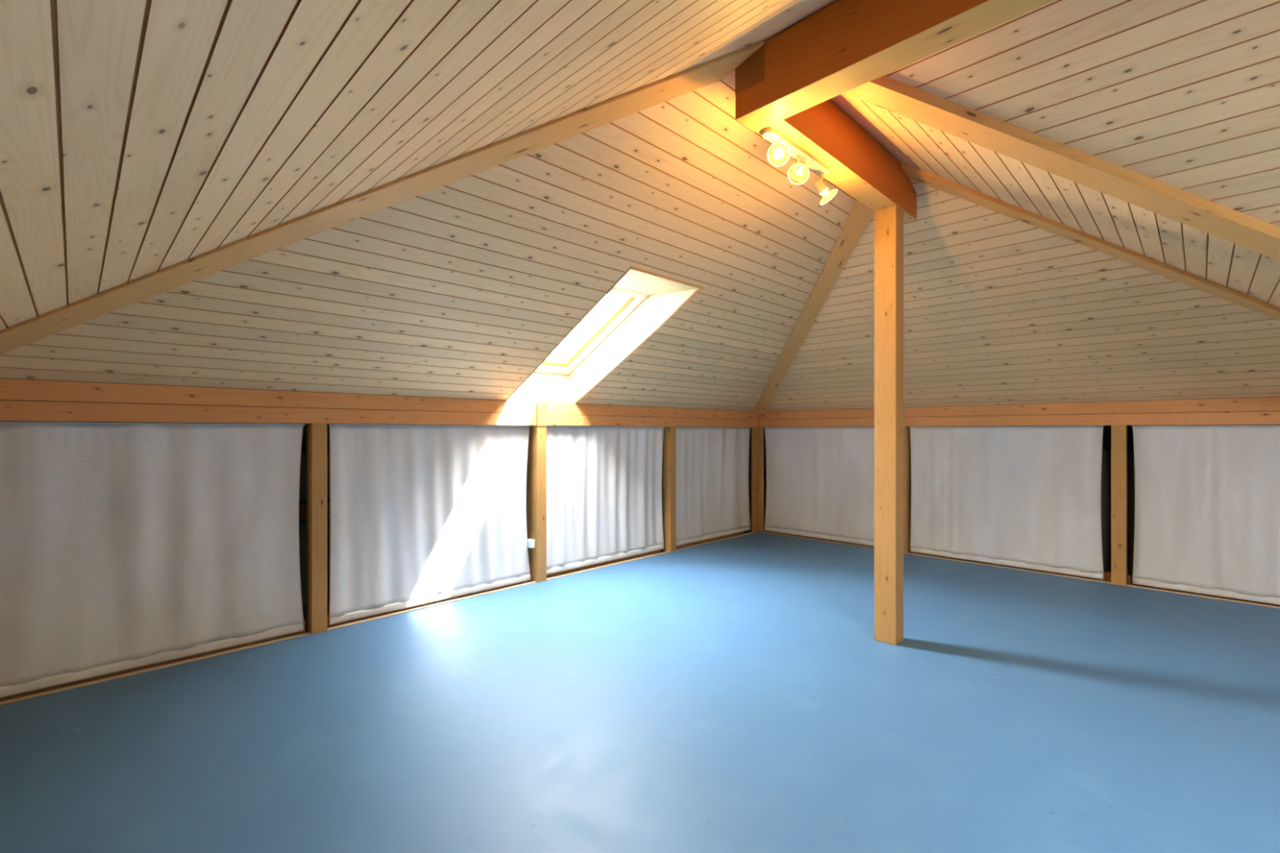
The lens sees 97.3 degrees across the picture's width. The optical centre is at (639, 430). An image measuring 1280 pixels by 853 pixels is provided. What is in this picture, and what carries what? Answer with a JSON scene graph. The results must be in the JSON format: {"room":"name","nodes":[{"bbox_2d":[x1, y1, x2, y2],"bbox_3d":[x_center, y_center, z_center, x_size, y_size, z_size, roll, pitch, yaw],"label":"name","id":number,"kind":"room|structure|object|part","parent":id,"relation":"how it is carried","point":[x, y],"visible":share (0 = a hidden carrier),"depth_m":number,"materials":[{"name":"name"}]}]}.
{"room":"attic room","nodes":[
{"label":"attic room","id":0,"kind":"room"},
{"bbox_2d":[298,452,662,605],"bbox_3d":[-1.051,0.736,5.551,0.080,1.148,7.411,0,0,45],"label":"wall","id":1,"kind":"structure","parent":0,"point":[303,474],"depth_m":4.10,"materials":[{"name":"black"}]},
{"bbox_2d":[0,0,1279,411],"bbox_3d":[1.691,-0.932,2.179,7.075,1.381,6.496,0,0,45],"label":"ceiling","id":2,"kind":"structure","parent":0,"point":[139,138],"depth_m":2.54,"materials":[{"name":"brown wood"}]},
{"bbox_2d":[0,40,764,354],"bbox_3d":[-1.352,-0.866,2.347,3.709,1.430,0.143,0,0,0],"label":"rafter","id":3,"kind":"object","parent":2,"relation":"attached to","point":[296,229],"visible":1,"depth_m":2.33,"materials":[{"name":"brown wood"}]},
{"bbox_2d":[506,266,703,403],"bbox_3d":[-0.349,-0.676,4.228,1.534,0.871,0.715,0,0,45],"label":"window","id":4,"kind":"structure","parent":2,"relation":"attached to","point":[645,300],"depth_m":4.51,"materials":[{"name":"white wood"}]},
{"bbox_3d":[-0.521,-0.827,4.400,0.825,0.496,0.480,0,0,45],"label":"sash","id":5,"kind":"part","parent":4,"relation":"part of","materials":[{"name":"white paint"}]},
{"bbox_3d":[-0.522,-0.802,4.403,1.020,0.619,0.688,0,0,45],"label":"frame","id":6,"kind":"part","parent":4,"relation":"part of","materials":[{"name":"white paint"}]},
{"bbox_2d":[546,402,759,426],"bbox_3d":[0.330,-0.143,5.857,0.042,0.193,3.201,0,0,45],"label":"beam","id":7,"kind":"structure","parent":2,"relation":"attached to","point":[567,414],"depth_m":5.50,"materials":[{"name":"brown wood"}]},
{"bbox_2d":[546,426,665,574],"bbox_3d":[-0.294,0.590,5.297,0.045,1.266,1.521,0,0,45],"label":"curtain","id":8,"kind":"object","parent":7,"relation":"hanging from","point":[604,483],"visible":0.97,"depth_m":5.23,"materials":[{"name":"fabric"}]},
{"bbox_3d":[-0.282,-0.038,5.285,0.011,0.009,1.521,0,0,45],"label":"rail","id":9,"kind":"part","parent":8,"relation":"part of","materials":[{"name":"white paint"}]},
{"bbox_2d":[675,426,751,546],"bbox_3d":[0.843,0.590,6.436,0.048,1.266,1.463,0,0,45],"label":"curtain","id":10,"kind":"object","parent":7,"relation":"hanging from","point":[713,496],"visible":0.96,"depth_m":6.41,"materials":[{"name":"fabric"}]},
{"bbox_3d":[0.853,-0.038,6.426,0.011,0.009,1.463,0,0,45],"label":"rail","id":11,"kind":"part","parent":10,"relation":"part of","materials":[{"name":"white paint"}]},
{"bbox_2d":[753,200,874,414],"bbox_3d":[1.463,-0.879,5.201,0.148,1.410,3.667,0,0,0],"label":"rafter","id":12,"kind":"object","parent":2,"relation":"attached to","point":[860,214],"visible":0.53,"depth_m":4.57,"materials":[{"name":"brown wood"}]},
{"bbox_2d":[735,0,1053,132],"bbox_3d":[2.082,-1.447,0.812,4.593,0.262,0.143,0,0,45],"label":"ridge beam","id":13,"kind":"structure","parent":2,"relation":"attached to","point":[844,46],"depth_m":2.05,"materials":[{"name":"brown wood"}]},
{"bbox_2d":[844,75,1279,260],"bbox_3d":[2.363,-0.908,2.371,3.603,1.416,0.120,0,0,0],"label":"rafter","id":14,"kind":"object","parent":2,"relation":"attached to","point":[885,92],"visible":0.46,"depth_m":2.34,"materials":[{"name":"brown wood"}]},
{"bbox_2d":[901,162,1279,320],"bbox_3d":[3.339,-0.884,3.367,3.595,1.398,0.082,0,0,0],"label":"rafter","id":15,"kind":"object","parent":2,"relation":"attached to","point":[919,175],"visible":1,"depth_m":3.34,"materials":[{"name":"brown wood"}]},
{"bbox_2d":[0,520,1279,852],"bbox_3d":[1.474,1.280,2.616,8.000,0.060,8.011,0,0,45],"label":"floor","id":16,"kind":"structure","parent":0,"point":[740,694],"depth_m":2.38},
{"bbox_2d":[0,618,311,705],"bbox_3d":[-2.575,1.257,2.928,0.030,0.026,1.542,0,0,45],"label":"trim","id":17,"kind":"structure","parent":16,"relation":"on","point":[9,701],"depth_m":2.92,"materials":[{"name":"brown wood"}]},
{"bbox_2d":[306,423,327,634],"bbox_3d":[-2.026,0.612,3.531,0.117,1.316,0.086,0,0,45],"label":"wall post","id":18,"kind":"object","parent":16,"relation":"on","point":[317,433],"visible":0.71,"depth_m":3.49,"materials":[{"name":"brown wood"}]},
{"bbox_2d":[327,581,536,630],"bbox_3d":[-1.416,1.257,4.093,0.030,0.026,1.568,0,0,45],"label":"trim","id":19,"kind":"structure","parent":16,"relation":"on","point":[533,582],"depth_m":3.98,"materials":[{"name":"wood"}]},
{"bbox_2d":[526,401,546,582],"bbox_3d":[-0.865,0.514,4.719,0.158,1.512,0.096,0,0,45],"label":"wall post","id":20,"kind":"object","parent":16,"relation":"on","point":[536,455],"visible":0.85,"depth_m":4.67,"materials":[{"name":"brown wood"}]},
{"bbox_2d":[527,538,534,548],"bbox_3d":[-0.903,0.931,4.657,0.060,0.066,0.045,0,0,45],"label":"power socket","id":21,"kind":"object","parent":20,"relation":"attached to","point":[531,543],"visible":1,"depth_m":4.64,"materials":[{"name":"white plastic"}]},
{"bbox_2d":[546,550,670,580],"bbox_3d":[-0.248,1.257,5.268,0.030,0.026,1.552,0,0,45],"label":"trim","id":22,"kind":"structure","parent":16,"relation":"on","point":[602,566],"depth_m":5.18,"materials":[{"name":"brown wood"}]},
{"bbox_2d":[662,426,675,552],"bbox_3d":[0.308,0.612,5.871,0.107,1.316,0.086,0,0,45],"label":"wall post","id":23,"kind":"object","parent":16,"relation":"on","point":[669,433],"visible":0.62,"depth_m":5.83,"materials":[{"name":"brown wood"}]},
{"bbox_2d":[675,531,753,551],"bbox_3d":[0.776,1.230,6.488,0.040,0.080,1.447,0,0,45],"label":"trim","id":24,"kind":"structure","parent":16,"relation":"on","point":[742,532],"depth_m":6.48,"materials":[{"name":"brown wood"}]},
{"bbox_2d":[751,426,763,533],"bbox_3d":[1.449,0.612,6.940,0.084,1.318,0.143,0,0,45],"label":"wall post","id":25,"kind":"object","parent":16,"relation":"on","point":[757,432],"visible":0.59,"depth_m":6.96,"materials":[{"name":"brown wood"}]},
{"bbox_2d":[762,531,874,548],"bbox_3d":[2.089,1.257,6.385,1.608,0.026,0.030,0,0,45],"label":"trim","id":26,"kind":"structure","parent":16,"relation":"on","point":[762,531],"depth_m":6.41,"materials":[{"name":"brown wood"}]},
{"bbox_2d":[874,204,903,645],"bbox_3d":[1.488,-0.033,3.365,0.126,2.565,0.121,0,0,45],"label":"column","id":27,"kind":"structure","parent":16,"relation":"on","point":[888,221],"depth_m":3.31,"materials":[{"name":"brown wood"}]},
{"bbox_2d":[735,48,916,222],"bbox_3d":[1.062,-1.448,2.941,0.142,0.265,1.730,0,0,45],"label":"cross beam","id":28,"kind":"structure","parent":27,"relation":"on","point":[859,165],"depth_m":2.84,"materials":[{"name":"brown wood"}]},
{"bbox_2d":[762,128,829,196],"bbox_3d":[0.764,-1.228,2.644,0.112,0.175,0.584,0,0,45],"label":"track light","id":29,"kind":"object","parent":28,"relation":"attached to","point":[782,144],"visible":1,"depth_m":2.63,"materials":[{"name":"white metal"}]},
{"bbox_3d":[0.616,-1.270,2.524,0.013,0.054,0.032,0,0,35],"label":"arm","id":30,"kind":"part","parent":29,"relation":"part of","materials":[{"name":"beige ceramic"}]},
{"bbox_3d":[0.618,-1.230,2.501,0.030,0.040,0.053,0,0,26],"label":"bulb","id":31,"kind":"part","parent":29,"relation":"part of","materials":[{"name":"white glass"}]},
{"bbox_3d":[0.743,-1.306,2.649,0.057,0.020,0.560,0,0,45],"label":"rail","id":32,"kind":"part","parent":29,"relation":"part of","materials":[{"name":"white metal"}]},
{"bbox_3d":[0.752,-1.269,2.654,0.028,0.055,0.013,0,0,-22],"label":"arm","id":33,"kind":"part","parent":29,"relation":"part of","materials":[{"name":"white metal"}]},
{"bbox_3d":[0.749,-1.219,2.634,0.030,0.049,0.047,0,0,45],"label":"bulb","id":34,"kind":"part","parent":29,"relation":"part of","materials":[{"name":"white glass"}]},
{"bbox_3d":[0.910,-1.262,2.824,0.026,0.071,0.013,0,0,8],"label":"arm","id":35,"kind":"part","parent":29,"relation":"part of","materials":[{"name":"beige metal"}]},
{"bbox_3d":[0.924,-1.199,2.820,0.042,0.052,0.032,0,0,45],"label":"bulb","id":36,"kind":"part","parent":29,"relation":"part of","materials":[{"name":"white glass"}]},
{"bbox_2d":[903,426,910,553],"bbox_3d":[2.716,0.612,5.806,0.094,1.316,0.107,0,0,45],"label":"wall post","id":37,"kind":"object","parent":16,"relation":"on","point":[906,428],"visible":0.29,"depth_m":5.75,"materials":[{"name":"brown wood"}]},
{"bbox_2d":[906,551,1111,583],"bbox_3d":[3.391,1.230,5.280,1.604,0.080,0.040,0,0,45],"label":"trim","id":38,"kind":"structure","parent":16,"relation":"on","point":[1107,575],"depth_m":5.06,"materials":[{"name":"brown wood"}]},
{"bbox_2d":[1111,425,1127,586],"bbox_3d":[3.921,0.612,4.607,0.093,1.316,0.107,0,0,45],"label":"wall post","id":39,"kind":"object","parent":16,"relation":"on","point":[1118,433],"visible":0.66,"depth_m":4.57,"materials":[{"name":"brown wood"}]},
{"bbox_2d":[1126,574,1279,608],"bbox_3d":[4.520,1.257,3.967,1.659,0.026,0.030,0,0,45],"label":"trim","id":40,"kind":"structure","parent":16,"relation":"on","point":[1257,604],"depth_m":4.23,"materials":[{"name":"brown wood"}]},
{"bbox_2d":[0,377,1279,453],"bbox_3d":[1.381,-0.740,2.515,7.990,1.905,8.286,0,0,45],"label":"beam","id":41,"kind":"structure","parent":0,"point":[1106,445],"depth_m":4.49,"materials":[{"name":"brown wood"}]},
{"bbox_2d":[748,443,1134,571],"bbox_3d":[3.561,0.742,6.035,5.937,1.137,0.080,0,0,45],"label":"wall","id":42,"kind":"structure","parent":0,"point":[1106,454],"depth_m":5.21,"materials":[{"name":"black"}]},
{"bbox_3d":[-0.920,0.514,0.138,7.900,1.572,0.080,0,0,45],"label":"wall","id":43,"kind":"structure","parent":0,"visible":0},
{"bbox_2d":[0,378,536,425],"bbox_3d":[-1.995,-0.143,3.519,0.042,0.193,3.198,0,0,45],"label":"beam","id":44,"kind":"structure","parent":43,"relation":"attached to","point":[29,392],"depth_m":3.17,"materials":[{"name":"brown wood"}]},
{"bbox_2d":[0,421,305,697],"bbox_3d":[-2.620,0.597,2.961,0.049,1.280,1.511,0,0,45],"label":"curtain","id":45,"kind":"object","parent":44,"relation":"hanging from","point":[124,546],"visible":1,"depth_m":2.94,"materials":[{"name":"fabric"}]},
{"bbox_3d":[-2.607,-0.038,2.947,0.011,0.009,1.511,0,0,45],"label":"rail","id":46,"kind":"part","parent":45,"relation":"part of","materials":[{"name":"white paint"}]},
{"bbox_2d":[328,424,531,625],"bbox_3d":[-1.447,0.598,4.131,0.037,1.282,1.527,0,0,45],"label":"curtain","id":47,"kind":"object","parent":44,"relation":"hanging from","point":[420,514],"visible":1,"depth_m":4.02,"materials":[{"name":"fabric"}]},
{"bbox_3d":[-1.438,-0.038,4.122,0.011,0.009,1.527,0,0,45],"label":"rail","id":48,"kind":"part","parent":47,"relation":"part of","materials":[{"name":"white paint"}]},
{"bbox_3d":[4.932,0.514,3.148,0.080,1.572,2.240,0,0,45],"label":"wall","id":49,"kind":"structure","parent":0,"visible":0},
{"bbox_2d":[759,396,1279,426],"bbox_3d":[3.301,-0.143,5.188,5.110,0.193,0.042,0,0,45],"label":"beam","id":50,"kind":"structure","parent":49,"relation":"attached to","point":[1246,411],"depth_m":4.81,"materials":[{"name":"brown wood"}]},
{"bbox_2d":[763,426,874,546],"bbox_3d":[2.115,0.597,6.426,1.620,1.280,0.033,0,0,45],"label":"curtain","id":51,"kind":"object","parent":50,"relation":"hanging from","point":[820,480],"visible":0.85,"depth_m":6.46,"materials":[{"name":"fabric"}]},
{"bbox_3d":[2.107,-0.038,6.418,1.620,0.009,0.011,0,0,45],"label":"rail","id":52,"kind":"part","parent":51,"relation":"part of","materials":[{"name":"white paint"}]},
{"bbox_2d":[909,426,1103,579],"bbox_3d":[3.318,0.598,5.236,1.544,1.282,0.048,0,0,45],"label":"curtain","id":53,"kind":"object","parent":50,"relation":"hanging from","point":[1028,497],"visible":1,"depth_m":5.16,"materials":[{"name":"fabric"}]},
{"bbox_3d":[3.307,-0.038,5.225,1.544,0.009,0.011,0,0,45],"label":"rail","id":54,"kind":"part","parent":53,"relation":"part of","materials":[{"name":"white paint"}]},
{"bbox_2d":[1131,424,1279,604],"bbox_3d":[4.538,0.598,4.022,1.546,1.282,0.052,0,0,45],"label":"curtain","id":55,"kind":"object","parent":50,"relation":"hanging from","point":[1207,497],"visible":1,"depth_m":4.25,"materials":[{"name":"fabric"}]},
{"bbox_3d":[4.527,-0.038,4.011,1.546,0.009,0.011,0,0,45],"label":"rail","id":56,"kind":"part","parent":55,"relation":"part of","materials":[{"name":"white paint"}]}
]}

